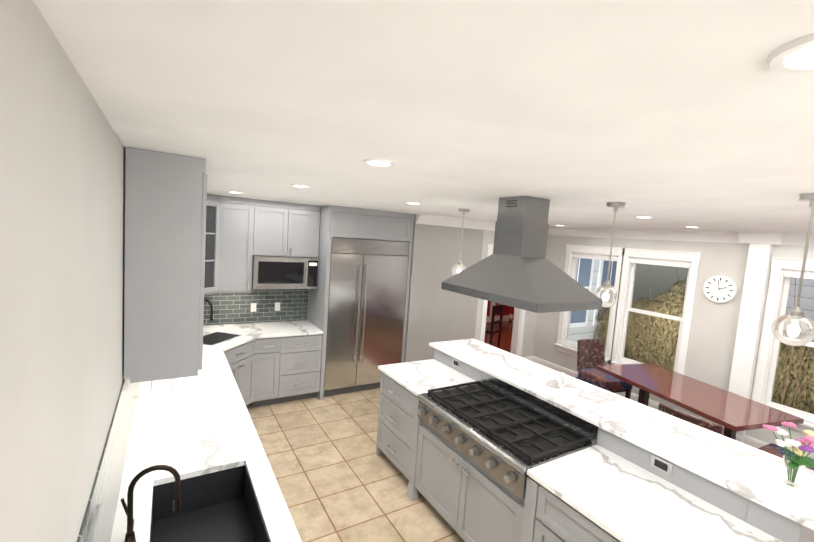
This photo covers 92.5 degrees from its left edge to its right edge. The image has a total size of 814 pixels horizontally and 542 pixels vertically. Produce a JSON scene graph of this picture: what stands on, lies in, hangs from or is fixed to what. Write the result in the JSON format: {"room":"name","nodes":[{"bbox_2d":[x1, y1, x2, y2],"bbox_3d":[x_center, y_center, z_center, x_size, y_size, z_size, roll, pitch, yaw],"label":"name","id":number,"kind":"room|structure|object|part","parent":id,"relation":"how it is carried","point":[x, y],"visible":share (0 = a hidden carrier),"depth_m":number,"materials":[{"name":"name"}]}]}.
{"room":"kitchen","nodes":[
{"label":"kitchen","id":0,"kind":"room"},
{"bbox_2d":[0,0,125,541],"bbox_3d":[-0.885,0.796,0.926,0.140,2.530,8.780,1,6,-31],"label":"wall","id":1,"kind":"structure","parent":0,"point":[62,209],"depth_m":0.75,"materials":[{"name":"grey paint"}]},
{"bbox_2d":[124,147,211,382],"bbox_3d":[-1.390,-0.046,2.254,0.346,1.155,0.658,1,6,-31],"label":"upper cabinet","id":2,"kind":"object","parent":1,"relation":"attached to","point":[190,242],"depth_m":1.97,"materials":[{"name":"grey wood"}]},
{"bbox_2d":[208,199,223,294],"bbox_3d":[-2.276,-0.265,4.347,0.356,1.045,0.355,1,6,-31],"label":"upper cabinet","id":3,"kind":"object","parent":1,"relation":"attached to","point":[215,206],"depth_m":4.54,"materials":[{"name":"grey wood"}]},
{"bbox_2d":[216,195,251,292],"bbox_3d":[-2.137,-0.320,4.814,0.388,1.155,0.341,1,6,-31],"label":"upper cabinet","id":4,"kind":"object","parent":1,"relation":"attached to","point":[237,211],"depth_m":4.69,"materials":[{"name":"grey wood"}]},
{"bbox_2d":[252,255,307,288],"bbox_3d":[-1.698,0.005,5.085,0.641,0.406,0.402,1,6,-31],"label":"microwave","id":5,"kind":"object","parent":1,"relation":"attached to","point":[268,271],"depth_m":4.91,"materials":[{"name":"silver metal"}]},
{"bbox_2d":[308,255,318,288],"bbox_3d":[-1.351,0.011,5.297,0.172,0.406,0.402,1,6,-31],"label":"control panel","id":6,"kind":"object","parent":5,"relation":"attached to","point":[313,264],"depth_m":5.14,"materials":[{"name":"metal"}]},
{"bbox_2d":[252,199,311,254],"bbox_3d":[-1.679,-0.309,5.058,0.645,1.155,0.404,1,6,-31],"label":"upper cabinet","id":7,"kind":"object","parent":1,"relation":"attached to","point":[278,228],"depth_m":4.92,"materials":[{"name":"grey wood"}]},
{"bbox_2d":[308,205,320,258],"bbox_3d":[-1.336,-0.304,5.269,0.160,1.155,0.404,1,6,-31],"label":"upper cabinet","id":8,"kind":"object","parent":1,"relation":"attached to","point":[314,219],"depth_m":5.15,"materials":[{"name":"grey wood"}]},
{"bbox_2d":[247,388,463,541],"bbox_3d":[0.389,2.106,1.873,3.340,0.060,8.780,1,6,-31],"label":"floor","id":9,"kind":"structure","parent":0,"point":[338,479],"depth_m":3.54,"materials":[{"name":"tile"}]},
{"bbox_2d":[77,289,322,541],"bbox_3d":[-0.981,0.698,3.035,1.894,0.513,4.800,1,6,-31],"label":"kitchen counter","id":10,"kind":"object","parent":9,"relation":"on","point":[185,460],"visible":0.98,"depth_m":1.36,"materials":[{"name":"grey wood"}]},
{"bbox_2d":[120,464,180,541],"bbox_3d":[-1.032,0.926,1.570,0.207,0.309,0.077,1,6,-31],"label":"faucet","id":11,"kind":"object","parent":10,"relation":"on","point":[143,535],"depth_m":1.55,"materials":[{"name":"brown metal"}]},
{"bbox_2d":[150,378,177,392],"bbox_3d":[-1.936,0.793,3.113,0.180,0.177,0.440,1,6,-31],"label":"plate rack","id":12,"kind":"object","parent":10,"relation":"on","point":[172,384],"visible":0.31,"depth_m":2.97,"materials":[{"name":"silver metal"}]},
{"bbox_2d":[193,298,213,335],"bbox_3d":[-2.311,0.526,4.422,0.183,0.432,0.221,1,6,-31],"label":"faucet","id":13,"kind":"object","parent":10,"relation":"on","point":[211,313],"depth_m":4.37,"materials":[{"name":"black metal"}]},
{"bbox_2d":[138,463,286,541],"bbox_3d":[-0.863,1.212,1.689,0.449,0.195,0.864,1,6,-31],"label":"prep sink","id":14,"kind":"object","parent":10,"relation":"in","point":[221,504],"depth_m":1.98,"materials":[{"name":"metal"}]},
{"bbox_2d":[184,331,241,345],"bbox_3d":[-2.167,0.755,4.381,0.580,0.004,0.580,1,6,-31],"label":"sink","id":15,"kind":"object","parent":10,"relation":"in","point":[212,338],"depth_m":4.39,"materials":[{"name":"black metal"}]},
{"bbox_2d":[308,205,414,399],"bbox_3d":[-0.673,0.408,5.575,1.267,2.528,0.728,1,6,-31],"label":"refrigerator","id":16,"kind":"object","parent":9,"relation":"on","point":[358,306],"visible":0.92,"depth_m":5.26,"materials":[{"name":"silver metal"}]},
{"bbox_2d":[376,347,813,541],"bbox_3d":[0.843,1.490,2.907,1.085,1.052,2.885,1,6,-31],"label":"kitchen island","id":17,"kind":"object","parent":9,"relation":"on","point":[478,441],"depth_m":2.45,"materials":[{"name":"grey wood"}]},
{"bbox_3d":[0.976,1.024,3.066,0.006,0.134,1.125,1,6,-31],"label":"panel","id":18,"kind":"part","parent":17,"relation":"part of","materials":[{"name":"silver metal"}]},
{"bbox_2d":[429,339,813,530],"bbox_3d":[1.280,0.960,3.105,0.630,0.028,3.000,1,6,-31],"label":"island countertop","id":19,"kind":"structure","parent":17,"relation":"on","point":[753,472],"depth_m":2.47,"materials":[{"name":"white stone"}]},
{"bbox_2d":[555,372,565,387],"bbox_3d":[1.255,0.886,3.168,0.121,0.101,0.081,1,6,-31],"label":"stand","id":20,"kind":"object","parent":19,"relation":"on","point":[561,378],"visible":1,"depth_m":3.15,"materials":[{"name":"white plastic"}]},
{"bbox_2d":[762,422,813,487],"bbox_3d":[1.979,0.944,2.009,0.241,0.289,0.226,1,6,-31],"label":"flower vase","id":21,"kind":"object","parent":19,"relation":"on","point":[799,458],"visible":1,"depth_m":1.98,"materials":[{"name":"clear glass"}]},
{"bbox_3d":[1.976,1.025,1.994,0.084,0.130,0.084,1,6,-31],"label":"glass","id":22,"kind":"part","parent":21,"relation":"part of","materials":[{"name":"clear glass"}]},
{"bbox_2d":[33,0,813,232],"bbox_3d":[2.296,-0.588,4.196,8.940,0.100,11.340,1,6,-31],"label":"ceiling","id":23,"kind":"structure","parent":0,"point":[665,114],"depth_m":0.94,"materials":[{"name":"white paint"}]},
{"bbox_2d":[290,184,310,187],"bbox_3d":[-0.801,-0.641,2.936,0.148,0.009,0.148,0,7,-40],"label":"recessed light","id":24,"kind":"object","parent":23,"relation":"in","point":[295,185],"depth_m":2.91,"materials":[{"name":"white plastic"}]},
{"bbox_2d":[363,158,394,166],"bbox_3d":[-0.128,-0.493,1.775,0.148,0.009,0.148,0,7,-40],"label":"recessed light","id":25,"kind":"object","parent":23,"relation":"in","point":[374,162],"depth_m":1.75,"materials":[{"name":"white plastic"}]},
{"bbox_2d":[452,209,469,274],"bbox_3d":[0.569,-0.284,4.078,0.156,0.722,0.156,1,6,-31],"label":"pendant light","id":26,"kind":"object","parent":23,"relation":"hanging from","point":[459,264],"visible":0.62,"depth_m":4.08,"materials":[{"name":"silver metal"}]},
{"bbox_3d":[0.549,0.001,4.103,0.156,0.148,0.156,1,6,-31],"label":"globe","id":27,"kind":"part","parent":26,"relation":"part of","materials":[{"name":"clear glass"}]},
{"bbox_2d":[441,196,602,312],"bbox_3d":[0.811,-0.159,2.809,0.631,0.719,0.953,1,6,-31],"label":"range hood","id":28,"kind":"object","parent":23,"relation":"hanging from","point":[517,269],"visible":1,"depth_m":2.65,"materials":[{"name":"silver metal"}]},
{"bbox_2d":[594,202,626,306],"bbox_3d":[1.405,-0.105,2.690,0.156,0.722,0.156,1,6,-31],"label":"pendant light","id":29,"kind":"object","parent":23,"relation":"hanging from","point":[606,286],"visible":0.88,"depth_m":2.69,"materials":[{"name":"silver metal"}]},
{"bbox_3d":[1.385,0.180,2.714,0.156,0.148,0.156,1,6,-31],"label":"globe","id":30,"kind":"part","parent":29,"relation":"part of","materials":[{"name":"clear glass"}]},
{"bbox_2d":[635,216,652,217],"bbox_3d":[2.127,-0.484,3.494,0.148,0.009,0.148,5,5,13],"label":"recessed light","id":31,"kind":"object","parent":23,"relation":"in","point":[635,216],"depth_m":3.46,"materials":[{"name":"white plastic"}]},
{"bbox_2d":[766,34,813,72],"bbox_3d":[0.650,-0.336,0.596,0.148,0.009,0.148,7,6,31],"label":"recessed light","id":32,"kind":"object","parent":23,"relation":"in","point":[796,56],"depth_m":0.61,"materials":[{"name":"white plastic"}]},
{"bbox_2d":[771,193,813,345],"bbox_3d":[1.881,0.001,1.851,0.156,0.722,0.156,1,6,-31],"label":"pendant light","id":33,"kind":"object","parent":23,"relation":"hanging from","point":[795,314],"visible":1,"depth_m":1.86,"materials":[{"name":"glass"}]},
{"bbox_3d":[1.861,0.286,1.876,0.156,0.148,0.156,1,6,-31],"label":"globe","id":34,"kind":"part","parent":33,"relation":"part of","materials":[{"name":"clear glass"}]},
{"bbox_2d":[404,214,536,362],"bbox_3d":[1.241,0.466,6.447,2.900,2.530,0.140,1,6,-31],"label":"wall","id":35,"kind":"structure","parent":0,"point":[436,313],"depth_m":5.90,"materials":[{"name":"grey paint"}]},
{"bbox_2d":[479,244,525,356],"bbox_3d":[1.625,0.649,6.705,1.020,2.181,0.180,1,6,-31],"label":"door frame","id":36,"kind":"structure","parent":35,"relation":"attached to","point":[517,332],"depth_m":6.90,"materials":[{"name":"white wood"}]},
{"bbox_2d":[522,356,532,360],"bbox_3d":[2.160,1.653,7.070,0.305,0.190,0.016,1,6,-31],"label":"baseboard","id":37,"kind":"structure","parent":35,"relation":"attached to","point":[530,358],"depth_m":7.10,"materials":[{"name":"white wood"}]},
{"bbox_2d":[487,301,508,315],"bbox_3d":[0.718,0.133,9.856,5.580,2.530,0.140,1,6,-31],"label":"wall","id":38,"kind":"structure","parent":0,"point":[508,310],"depth_m":11.07,"materials":[{"name":"red paint"}]},
{"bbox_2d":[486,302,508,321],"bbox_3d":[0.782,0.146,9.752,5.300,2.530,0.105,1,6,-31],"label":"trim","id":39,"kind":"structure","parent":38,"relation":"attached to","point":[496,318],"depth_m":10.78,"materials":[{"name":"white wood"}]},
{"bbox_2d":[484,321,512,352],"bbox_3d":[3.538,2.030,5.294,5.600,0.060,11.340,1,6,-31],"label":"floor","id":40,"kind":"structure","parent":0,"point":[506,336],"depth_m":9.24,"materials":[{"name":"brown wood"}]},
{"bbox_2d":[485,304,503,348],"bbox_3d":[1.643,1.144,7.935,0.440,0.980,0.440,8,6,38],"label":"chair","id":41,"kind":"object","parent":40,"relation":"on","point":[491,330],"visible":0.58,"depth_m":7.78,"materials":[{"name":"brown wood"}]},
{"bbox_3d":[2.974,2.084,3.801,2.000,0.012,4.300,1,6,-31],"label":"rug","id":42,"kind":"object","parent":40,"relation":"on","visible":0},
{"bbox_2d":[576,339,632,398],"bbox_3d":[2.741,1.470,5.480,0.470,0.885,0.628,2,5,-20],"label":"chair","id":43,"kind":"object","parent":42,"relation":"on","point":[590,355],"visible":0.62,"depth_m":5.58,"materials":[{"name":"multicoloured fabric"}]},
{"bbox_3d":[2.756,1.506,5.432,0.560,0.135,0.598,1,6,-31],"label":"seat","id":44,"kind":"part","parent":43,"relation":"part of","materials":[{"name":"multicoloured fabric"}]},
{"bbox_2d":[658,403,723,435],"bbox_3d":[2.550,1.635,3.425,0.628,0.885,0.470,1,6,-31],"label":"chair","id":45,"kind":"object","parent":42,"relation":"on","point":[708,425],"visible":0.15,"depth_m":3.19,"materials":[{"name":"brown fabric"}]},
{"bbox_2d":[596,363,803,439],"bbox_3d":[3.032,1.661,4.312,0.920,0.747,1.600,2,5,-18],"label":"dining table","id":46,"kind":"object","parent":42,"relation":"on","point":[732,413],"visible":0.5,"depth_m":4.03,"materials":[{"name":"brown wood"}]},
{"bbox_2d":[757,443,813,470],"bbox_3d":[3.419,1.703,3.347,0.470,0.885,0.628,1,6,-27],"label":"chair","id":47,"kind":"object","parent":42,"relation":"on","point":[774,449],"visible":0.04,"depth_m":3.56,"materials":[{"name":"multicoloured fabric"}]},
{"bbox_2d":[509,306,514,321],"bbox_3d":[3.887,0.352,9.885,0.140,2.530,3.120,1,6,-31],"label":"wall","id":48,"kind":"structure","parent":0,"point":[511,309],"depth_m":11.18,"materials":[{"name":"red paint"}]},
{"bbox_2d":[568,258,616,342],"bbox_3d":[5.856,-0.419,4.316,2.720,5.900,14.740,1,6,-31],"label":"wall","id":49,"kind":"structure","parent":0,"point":[593,272],"depth_m":7.87,"materials":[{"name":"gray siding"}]},
{"bbox_2d":[533,236,813,458],"bbox_3d":[4.473,0.922,3.799,0.140,2.530,8.080,1,6,-31],"label":"wall","id":50,"kind":"structure","parent":0,"point":[712,341],"depth_m":4.87,"materials":[{"name":"paint"}]},
{"bbox_2d":[415,214,813,245],"bbox_3d":[3.320,-0.291,2.938,2.760,0.130,7.800,1,6,-31],"label":"crown molding","id":51,"kind":"structure","parent":50,"relation":"attached to","point":[773,238],"depth_m":5.25,"materials":[{"name":"white wood"}]},
{"bbox_2d":[533,356,698,417],"bbox_3d":[3.064,1.816,5.925,0.016,0.190,2.930,1,6,-31],"label":"baseboard","id":52,"kind":"structure","parent":50,"relation":"attached to","point":[653,404],"depth_m":6.49,"materials":[{"name":"white wood"}]},
{"bbox_2d":[703,276,736,302],"bbox_3d":[3.804,0.220,4.738,0.038,0.330,0.330,1,6,-31],"label":"clock","id":53,"kind":"object","parent":50,"relation":"attached to","point":[720,289],"visible":0.98,"depth_m":4.72,"materials":[{"name":"white plastic"}]},
{"bbox_2d":[742,435,768,447],"bbox_3d":[5.129,2.255,2.540,0.016,0.190,4.690,1,6,-31],"label":"baseboard","id":54,"kind":"structure","parent":50,"relation":"attached to","point":[752,442],"depth_m":4.45,"materials":[{"name":"white wood"}]},
{"bbox_2d":[728,243,773,441],"bbox_3d":[3.915,0.824,4.483,0.100,2.530,0.180,1,6,-31],"label":"column","id":55,"kind":"structure","parent":0,"point":[759,259],"depth_m":4.43,"materials":[{"name":"white paint"}]},
{"label":"outside","id":56,"kind":"structure","parent":0,"visible":0},
{"bbox_2d":[594,265,813,413],"bbox_3d":[18.261,-0.063,5.323,24.920,6.853,19.527,1,6,-31],"label":"hedge","id":57,"kind":"object","parent":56,"point":[656,345],"depth_m":6.62,"materials":[{"name":"green plant"}]}
]}

